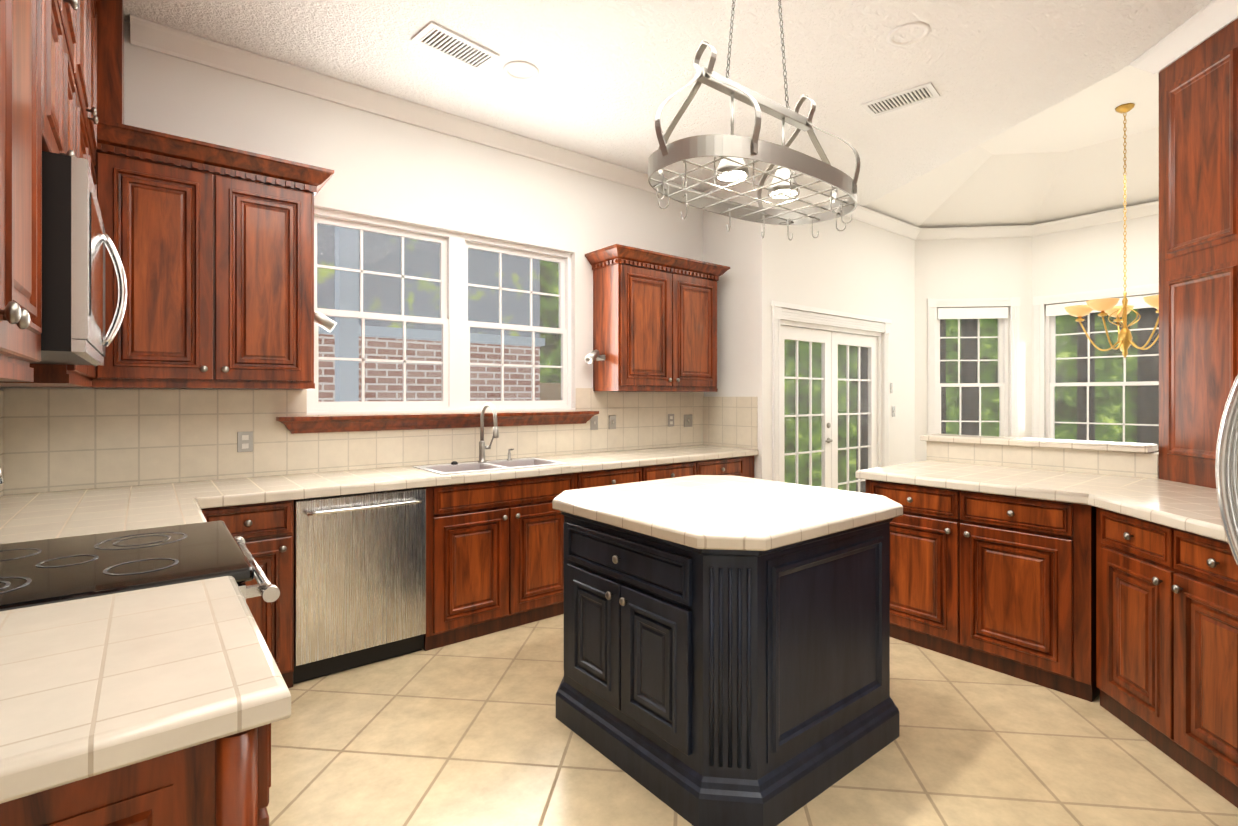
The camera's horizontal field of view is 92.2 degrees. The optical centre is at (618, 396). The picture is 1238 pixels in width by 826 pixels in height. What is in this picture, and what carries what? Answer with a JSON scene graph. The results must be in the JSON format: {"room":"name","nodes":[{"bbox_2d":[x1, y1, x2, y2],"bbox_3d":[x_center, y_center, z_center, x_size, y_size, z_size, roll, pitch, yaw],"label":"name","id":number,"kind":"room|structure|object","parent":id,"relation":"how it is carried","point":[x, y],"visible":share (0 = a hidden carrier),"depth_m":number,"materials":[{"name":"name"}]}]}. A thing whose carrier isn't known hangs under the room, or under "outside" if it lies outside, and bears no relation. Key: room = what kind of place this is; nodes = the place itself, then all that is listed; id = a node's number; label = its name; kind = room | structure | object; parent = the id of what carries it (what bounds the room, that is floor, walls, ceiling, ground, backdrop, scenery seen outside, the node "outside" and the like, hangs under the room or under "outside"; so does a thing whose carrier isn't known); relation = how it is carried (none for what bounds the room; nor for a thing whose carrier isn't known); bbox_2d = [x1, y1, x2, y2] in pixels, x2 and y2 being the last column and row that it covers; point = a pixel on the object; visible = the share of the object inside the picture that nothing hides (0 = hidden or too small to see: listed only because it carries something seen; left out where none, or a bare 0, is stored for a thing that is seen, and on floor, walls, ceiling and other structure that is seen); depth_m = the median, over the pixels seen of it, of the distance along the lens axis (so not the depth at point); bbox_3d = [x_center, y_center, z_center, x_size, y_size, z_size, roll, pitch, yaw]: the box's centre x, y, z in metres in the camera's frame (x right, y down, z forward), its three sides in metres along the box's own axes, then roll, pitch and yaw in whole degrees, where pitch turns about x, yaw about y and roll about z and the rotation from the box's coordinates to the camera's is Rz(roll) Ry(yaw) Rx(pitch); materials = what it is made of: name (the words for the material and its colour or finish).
{"room":"kitchen","nodes":[
{"label":"kitchen","id":0,"kind":"room"},
{"bbox_2d":[0,21,702,414],"bbox_3d":[-0.951,-0.221,4.018,4.501,3.148,0.138,0,0,-38],"label":"wall","id":1,"kind":"structure","parent":0,"point":[392,169],"depth_m":3.69,"materials":[{"name":"white paint"}]},
{"bbox_2d":[108,120,319,387],"bbox_3d":[-1.975,-0.607,2.886,0.850,1.085,0.355,0,0,-38],"label":"upper cabinet","id":2,"kind":"object","parent":1,"relation":"attached to","point":[214,244],"depth_m":2.76,"materials":[{"name":"brown wood"}]},
{"bbox_2d":[314,311,336,331],"bbox_3d":[-1.634,-0.409,3.269,0.152,0.116,0.110,0,0,-38],"label":"spotlight","id":3,"kind":"object","parent":2,"relation":"attached to","point":[325,322],"visible":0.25,"depth_m":3.25,"materials":[{"name":"silver metal"}]},
{"bbox_2d":[237,431,252,451],"bbox_3d":[-1.953,0.239,3.111,0.069,0.106,0.007,0,0,-38],"label":"outlet","id":4,"kind":"object","parent":1,"relation":"attached to","point":[244,441],"depth_m":3.11,"materials":[{"name":"grey plastic"}]},
{"bbox_2d":[130,15,701,196],"bbox_3d":[-0.766,-1.725,4.025,3.924,0.101,0.078,0,0,-38],"label":"crown molding","id":5,"kind":"structure","parent":1,"relation":"attached to","point":[159,38],"depth_m":3.43,"materials":[{"name":"white wood"}]},
{"bbox_2d":[276,411,598,433],"bbox_3d":[-0.996,0.158,3.823,2.098,0.092,0.084,0,0,-38],"label":"shelf","id":6,"kind":"object","parent":1,"relation":"attached to","point":[310,424],"visible":1,"depth_m":3.64,"materials":[{"name":"brown wood"}]},
{"bbox_2d":[307,208,574,413],"bbox_3d":[-1.071,-0.483,3.917,1.795,1.169,0.129,0,0,-38],"label":"kitchen window","id":7,"kind":"structure","parent":1,"relation":"in","point":[453,319],"depth_m":3.88,"materials":[{"name":"white wood"}]},
{"bbox_2d":[590,416,597,429],"bbox_3d":[-0.186,0.203,4.512,0.069,0.106,0.013,0,0,-38],"label":"outlet","id":8,"kind":"object","parent":1,"relation":"attached to","point":[594,420],"depth_m":4.51,"materials":[{"name":"grey plastic"}]},
{"bbox_2d":[609,415,615,428],"bbox_3d":[-0.049,0.203,4.621,0.069,0.106,0.013,0,0,-38],"label":"outlet","id":9,"kind":"object","parent":1,"relation":"attached to","point":[612,418],"depth_m":4.62,"materials":[{"name":"grey plastic"}]},
{"bbox_2d":[585,244,729,391],"bbox_3d":[0.331,-0.552,4.698,1.196,1.031,0.386,0,0,-38],"label":"upper cabinet","id":10,"kind":"object","parent":1,"relation":"attached to","point":[654,321],"visible":1,"depth_m":4.49,"materials":[{"name":"brown wood"}]},
{"bbox_2d":[585,350,604,363],"bbox_3d":[-0.192,-0.289,4.391,0.153,0.112,0.111,0,0,-38],"label":"spotlight","id":11,"kind":"object","parent":10,"relation":"attached to","point":[592,356],"visible":0.98,"depth_m":4.36,"materials":[{"name":"silver metal"}]},
{"bbox_2d":[668,414,673,426],"bbox_3d":[0.439,0.203,5.012,0.069,0.106,0.007,0,0,-38],"label":"outlet","id":12,"kind":"object","parent":1,"relation":"attached to","point":[670,416],"depth_m":5.01,"materials":[{"name":"grey plastic"}]},
{"bbox_2d":[684,414,691,426],"bbox_3d":[0.600,0.212,5.136,0.101,0.106,0.013,0,0,-38],"label":"outlet","id":13,"kind":"object","parent":1,"relation":"attached to","point":[687,418],"depth_m":5.13,"materials":[{"name":"grey plastic"}]},
{"bbox_2d":[123,0,1212,227],"bbox_3d":[1.992,-2.067,2.949,8.054,0.580,5.476,0,0,-38],"label":"ceiling","id":14,"kind":"structure","parent":0,"point":[610,79],"depth_m":3.31,"materials":[{"name":"white paint"}]},
{"bbox_2d":[411,21,499,70],"bbox_3d":[-0.828,-1.771,3.029,0.202,0.011,0.387,0,0,44],"label":"ceiling vent","id":15,"kind":"object","parent":14,"relation":"in","point":[442,40],"visible":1,"depth_m":3.02,"materials":[{"name":"white metal"}]},
{"bbox_2d":[503,61,538,80],"bbox_3d":[-0.534,-1.796,3.251,0.193,0.053,0.193,0,0,-38],"label":"recessed light","id":16,"kind":"object","parent":14,"relation":"in","point":[532,66],"visible":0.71,"depth_m":3.24,"materials":[{"name":"white"}]},
{"bbox_2d":[648,0,859,240],"bbox_3d":[0.545,-1.237,2.321,1.065,1.076,0.502,0,0,-38],"label":"pot rack","id":17,"kind":"object","parent":14,"relation":"hanging from","point":[732,151],"visible":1,"depth_m":2.23,"materials":[{"name":"silver metal"}]},
{"bbox_2d":[861,82,939,116],"bbox_3d":[1.683,-1.771,3.567,0.387,0.011,0.202,0,0,42],"label":"ceiling vent","id":18,"kind":"object","parent":14,"relation":"in","point":[921,93],"visible":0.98,"depth_m":3.56,"materials":[{"name":"white metal"}]},
{"bbox_2d":[887,22,929,46],"bbox_3d":[1.419,-1.796,2.922,0.193,0.053,0.193,0,0,-38],"label":"recessed light","id":19,"kind":"object","parent":14,"relation":"in","point":[892,42],"visible":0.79,"depth_m":2.91,"materials":[{"name":"white"}]},
{"bbox_2d":[1065,103,1158,357],"bbox_3d":[3.939,-1.278,4.673,0.745,1.968,0.721,0,0,-38],"label":"chandelier","id":20,"kind":"object","parent":14,"relation":"hanging from","point":[1107,306],"visible":0.85,"depth_m":4.64,"materials":[{"name":"gold metal"}]},
{"bbox_2d":[703,188,772,479],"bbox_3d":[1.000,-0.455,5.069,0.138,3.617,0.644,0,0,-38],"label":"wall","id":21,"kind":"structure","parent":0,"point":[742,250],"depth_m":4.90,"materials":[{"name":"white paint"}]},
{"bbox_2d":[702,172,761,198],"bbox_3d":[0.943,-1.724,4.963,0.078,0.101,0.548,0,0,-38],"label":"crown molding","id":22,"kind":"structure","parent":21,"relation":"attached to","point":[743,187],"depth_m":4.93,"materials":[{"name":"white wood"}]},
{"bbox_2d":[266,614,1237,825],"bbox_3d":[1.749,1.380,3.253,8.054,0.055,4.694,0,0,-38],"label":"floor","id":23,"kind":"structure","parent":0,"point":[473,732],"depth_m":2.21,"materials":[{"name":"tile"}]},
{"bbox_2d":[0,520,279,610],"bbox_3d":[-1.357,0.884,1.544,0.733,0.934,0.723,0,0,-38],"label":"range","id":24,"kind":"object","parent":23,"relation":"on","point":[43,572],"visible":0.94,"depth_m":1.50,"materials":[{"name":"black glass"}]},
{"bbox_2d":[0,712,290,825],"bbox_3d":[-0.964,0.914,0.942,0.648,0.874,0.695,0,0,-38],"label":"base cabinet","id":25,"kind":"object","parent":23,"relation":"on","point":[221,778],"depth_m":0.81,"materials":[{"name":"brown wood"}]},
{"bbox_2d":[0,576,292,795],"bbox_3d":[-0.958,0.451,0.944,0.660,0.049,0.700,0,0,-38],"label":"countertop","id":26,"kind":"structure","parent":25,"relation":"on","point":[86,684],"depth_m":0.91,"materials":[{"name":"beige tile"}]},
{"bbox_2d":[204,496,299,683],"bbox_3d":[-1.821,0.915,2.841,0.388,0.874,0.615,0,0,-38],"label":"base cabinet","id":27,"kind":"object","parent":23,"relation":"on","point":[266,527],"depth_m":2.69,"materials":[{"name":"brown wood"}]},
{"bbox_2d":[0,496,211,543],"bbox_3d":[-1.831,0.451,2.042,0.660,0.049,0.636,0,0,-38],"label":"countertop","id":28,"kind":"structure","parent":27,"relation":"on","point":[15,527],"depth_m":2.06,"materials":[{"name":"beige tile"}]},
{"bbox_2d":[293,487,425,683],"bbox_3d":[-1.417,0.917,3.146,0.617,0.871,0.628,0,0,-38],"label":"dishwasher","id":29,"kind":"object","parent":23,"relation":"on","point":[359,580],"visible":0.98,"depth_m":2.92,"materials":[{"name":"silver metal"}]},
{"bbox_2d":[408,472,583,650],"bbox_3d":[-0.809,0.916,3.645,0.948,0.874,0.615,0,0,-38],"label":"base cabinet","id":30,"kind":"object","parent":23,"relation":"on","point":[495,548],"depth_m":3.37,"materials":[{"name":"brown wood"}]},
{"bbox_2d":[0,444,757,515],"bbox_3d":[-0.771,0.452,3.680,4.356,0.049,0.609,0,0,-38],"label":"countertop","id":31,"kind":"structure","parent":30,"relation":"on","point":[306,485],"depth_m":2.98,"materials":[{"name":"beige tile"}]},
{"bbox_2d":[412,456,567,475],"bbox_3d":[-0.776,0.512,3.657,0.828,0.180,0.442,0,0,-38],"label":"sink","id":32,"kind":"object","parent":31,"relation":"in","point":[517,461],"depth_m":3.72,"materials":[{"name":"silver metal"}]},
{"bbox_2d":[476,404,515,459],"bbox_3d":[-0.743,0.232,3.779,0.239,0.380,0.236,0,0,-38],"label":"faucet","id":33,"kind":"object","parent":31,"relation":"on","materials":[{"name":"silver metal"}]},
{"bbox_2d":[584,464,647,487],"bbox_3d":[-0.224,0.916,4.111,0.548,0.874,0.615,0,0,-38],"label":"base cabinet","id":34,"kind":"object","parent":23,"relation":"on","point":[593,477],"depth_m":3.91,"materials":[{"name":"brown wood"}]},
{"bbox_2d":[648,460,703,480],"bbox_3d":[0.196,0.916,4.444,0.524,0.874,0.615,0,0,-38],"label":"base cabinet","id":35,"kind":"object","parent":23,"relation":"on","point":[678,468],"depth_m":4.25,"materials":[{"name":"brown wood"}]},
{"bbox_2d":[552,475,902,825],"bbox_3d":[0.435,0.890,2.532,1.161,0.925,1.132,0,0,-38],"label":"kitchen island","id":36,"kind":"object","parent":23,"relation":"on","point":[726,650],"visible":1,"depth_m":2.06,"materials":[{"name":"blue paint"}]},
{"bbox_2d":[704,452,757,477],"bbox_3d":[0.668,0.916,4.820,0.683,0.874,0.615,0,0,-38],"label":"base cabinet","id":37,"kind":"object","parent":23,"relation":"on","point":[743,466],"depth_m":4.62,"materials":[{"name":"brown wood"}]},
{"bbox_2d":[859,477,1058,681],"bbox_3d":[2.066,0.916,3.282,0.892,0.875,1.049,0,0,-38],"label":"base cabinet","id":38,"kind":"object","parent":23,"relation":"on","point":[960,559],"depth_m":3.01,"materials":[{"name":"brown wood"}]},
{"bbox_2d":[1031,521,1237,807],"bbox_3d":[2.499,0.915,2.208,1.550,0.875,1.172,0,0,-38],"label":"base cabinet","id":39,"kind":"object","parent":23,"relation":"on","point":[1091,571],"depth_m":2.30,"materials":[{"name":"brown wood"}]},
{"bbox_2d":[855,461,1130,500],"bbox_3d":[2.081,0.452,3.265,0.892,0.048,1.169,0,0,-38],"label":"countertop","id":40,"kind":"structure","parent":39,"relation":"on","point":[1063,484],"depth_m":3.14,"materials":[{"name":"beige tile"}]},
{"bbox_2d":[1035,477,1232,556],"bbox_3d":[2.491,0.451,2.210,1.563,0.048,1.158,0,0,-38],"label":"countertop","id":41,"kind":"structure","parent":39,"relation":"on","point":[1149,510],"depth_m":2.44,"materials":[{"name":"beige tile"}]},
{"bbox_2d":[1215,375,1237,565],"bbox_3d":[1.744,0.440,1.173,0.838,1.804,0.798,0,0,-38],"label":"refrigerator","id":42,"kind":"object","parent":23,"relation":"on","point":[1226,468],"visible":1,"depth_m":1.43,"materials":[{"name":"silver metal"}]},
{"bbox_2d":[773,198,914,466],"bbox_3d":[2.192,-0.455,5.692,2.504,3.617,0.138,0,0,-38],"label":"wall","id":43,"kind":"structure","parent":0,"point":[855,266],"depth_m":5.77,"materials":[{"name":"white paint"}]},
{"bbox_2d":[771,301,891,491],"bbox_3d":[1.955,0.291,5.472,1.914,2.125,0.152,0,0,-38],"label":"french door","id":44,"kind":"structure","parent":43,"relation":"in","point":[830,338],"depth_m":5.44,"materials":[{"name":"white wood"}]},
{"bbox_2d":[892,406,894,416],"bbox_3d":[2.809,0.157,6.084,0.064,0.106,0.013,0,0,-38],"label":"light switch","id":45,"kind":"object","parent":43,"relation":"attached to","point":[893,407],"depth_m":6.08,"materials":[{"name":"grey plastic"}]},
{"bbox_2d":[915,237,1031,461],"bbox_3d":[3.761,-0.454,6.385,1.172,3.617,0.138,0,0,7],"label":"wall","id":46,"kind":"structure","parent":0,"point":[973,268],"depth_m":6.32,"materials":[{"name":"white paint"}]},
{"bbox_2d":[762,172,1158,239],"bbox_3d":[3.328,-1.724,4.773,3.411,0.101,2.713,0,0,-38],"label":"crown molding","id":47,"kind":"structure","parent":46,"relation":"attached to","point":[875,218],"depth_m":5.96,"materials":[{"name":"white"}]},
{"bbox_2d":[927,297,1019,436],"bbox_3d":[3.757,-0.113,6.353,0.948,1.849,0.166,0,0,7],"label":"bay window","id":48,"kind":"structure","parent":46,"relation":"in","point":[978,309],"depth_m":6.34,"materials":[{"name":"white wood"}]},
{"bbox_2d":[1032,214,1158,437],"bbox_3d":[4.976,-0.455,5.554,0.138,3.617,1.887,0,0,-38],"label":"wall","id":49,"kind":"structure","parent":0,"point":[1088,258],"depth_m":5.85,"materials":[{"name":"white paint"}]},
{"bbox_2d":[1033,283,1158,445],"bbox_3d":[4.736,-0.114,5.804,0.166,1.849,1.187,0,0,-38],"label":"nook window","id":50,"kind":"structure","parent":49,"relation":"in","point":[1053,310],"depth_m":6.00,"materials":[{"name":"white wood"}]},
{"bbox_2d":[1150,452,1158,478],"bbox_3d":[2.497,0.827,3.598,0.140,1.052,1.165,0,0,-38],"label":"wall","id":51,"kind":"structure","parent":0,"point":[1158,462],"depth_m":3.11,"materials":[{"name":"white paint"}]},
{"bbox_2d":[1130,0,1237,488],"bbox_3d":[2.799,-0.212,2.661,0.262,3.129,1.000,0,0,7],"label":"tall cabinet","id":52,"kind":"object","parent":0,"point":[1192,61],"depth_m":2.85,"materials":[{"name":"brown wood"}]},
{"bbox_3d":[-1.350,-0.223,0.791,0.138,3.148,4.694,0,0,-38],"label":"wall","id":53,"kind":"structure","parent":0,"visible":0},
{"bbox_2d":[0,469,3,483],"bbox_3d":[-1.604,0.169,1.409,0.200,0.104,0.357,0,0,-38],"label":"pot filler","id":54,"kind":"object","parent":53,"relation":"attached to","point":[1,480],"visible":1,"depth_m":1.49,"materials":[{"name":"silver metal"}]},
{"bbox_2d":[0,0,71,375],"bbox_3d":[-1.006,-0.505,0.761,0.355,0.897,0.924,0,0,-38],"label":"upper cabinet","id":55,"kind":"object","parent":53,"relation":"attached to","point":[36,35],"depth_m":1.07,"materials":[{"name":"brown wood"}]},
{"bbox_2d":[0,108,107,383],"bbox_3d":[-2.037,-0.509,2.058,0.355,0.888,0.950,0,0,-38],"label":"upper cabinet","id":56,"kind":"object","parent":53,"relation":"attached to","point":[81,374],"depth_m":2.52,"materials":[{"name":"brown wood"}]},
{"bbox_2d":[72,0,95,190],"bbox_3d":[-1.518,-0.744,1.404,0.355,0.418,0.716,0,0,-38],"label":"upper cabinet","id":57,"kind":"object","parent":53,"relation":"attached to","point":[83,90],"depth_m":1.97,"materials":[{"name":"brown wood"}]},
{"bbox_2d":[30,151,126,364],"bbox_3d":[-1.480,-0.298,1.434,0.450,0.410,0.703,0,0,-38],"label":"microwave","id":58,"kind":"object","parent":57,"relation":"attached to","point":[76,239],"visible":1,"depth_m":1.25,"materials":[{"name":"silver metal"}]},
{"bbox_2d":[80,0,95,83],"bbox_3d":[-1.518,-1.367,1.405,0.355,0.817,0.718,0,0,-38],"label":"upper cabinet","id":59,"kind":"object","parent":53,"relation":"attached to","point":[89,6],"depth_m":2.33,"materials":[{"name":"brown wood"}]},
{"bbox_2d":[96,0,107,155],"bbox_3d":[-2.037,-1.366,2.058,0.355,0.817,0.951,0,0,-38],"label":"upper cabinet","id":60,"kind":"object","parent":53,"relation":"attached to","point":[101,5],"depth_m":2.54,"materials":[{"name":"brown wood"}]},
{"label":"outside","id":61,"kind":"structure","parent":0,"visible":0},
{"bbox_2d":[317,223,539,401],"bbox_3d":[-3.839,-1.481,5.397,7.216,7.363,0.001,0,0,-38],"label":"brick house","id":62,"kind":"structure","parent":61,"point":[378,248],"depth_m":6.70,"materials":[{"name":"red brick"}]},
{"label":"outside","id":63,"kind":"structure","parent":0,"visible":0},
{"bbox_2d":[318,226,544,401],"bbox_3d":[-3.223,0.175,4.916,6.664,4.050,1.427,0,0,-38],"label":"porch post","id":64,"kind":"object","parent":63,"point":[342,261],"depth_m":4.85,"materials":[{"name":"grey paint"}]},
{"bbox_2d":[540,383,560,400],"bbox_3d":[0.682,0.629,9.959,4.694,1.638,0.046,0,0,-38],"label":"fence","id":65,"kind":"object","parent":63,"point":[550,388],"depth_m":8.60,"materials":[{"name":"beige wood"}]},
{"bbox_2d":[540,260,1137,491],"bbox_3d":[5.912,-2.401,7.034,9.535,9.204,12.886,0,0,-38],"label":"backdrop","id":66,"kind":"structure","parent":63,"point":[1099,392],"depth_m":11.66,"materials":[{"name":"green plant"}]},
{"bbox_2d":[856,347,867,492],"bbox_3d":[4.501,-2.629,10.851,0.360,8.744,0.342,0,0,-38],"label":"trunk","id":67,"kind":"object","parent":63,"point":[864,375],"depth_m":10.73,"materials":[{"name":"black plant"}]},
{"bbox_2d":[940,319,945,433],"bbox_3d":[4.435,-2.630,8.270,0.212,8.744,0.201,0,0,-38],"label":"trunk","id":68,"kind":"object","parent":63,"point":[943,428],"depth_m":8.18,"materials":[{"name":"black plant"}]},
{"bbox_2d":[961,319,978,434],"bbox_3d":[6.239,-2.629,10.585,0.318,8.744,0.302,0,0,-38],"label":"trunk","id":69,"kind":"object","parent":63,"point":[964,332],"depth_m":10.48,"materials":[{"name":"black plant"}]},
{"bbox_2d":[1077,313,1094,440],"bbox_3d":[6.693,-2.630,8.536,0.233,8.744,0.221,0,0,-38],"label":"trunk","id":70,"kind":"object","parent":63,"point":[1080,345],"depth_m":8.47,"materials":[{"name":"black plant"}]},
{"bbox_2d":[1137,307,1158,451],"bbox_3d":[6.516,-2.631,7.279,0.318,8.744,0.302,0,0,-38],"label":"trunk","id":71,"kind":"object","parent":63,"point":[1149,432],"depth_m":7.21,"materials":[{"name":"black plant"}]}
]}

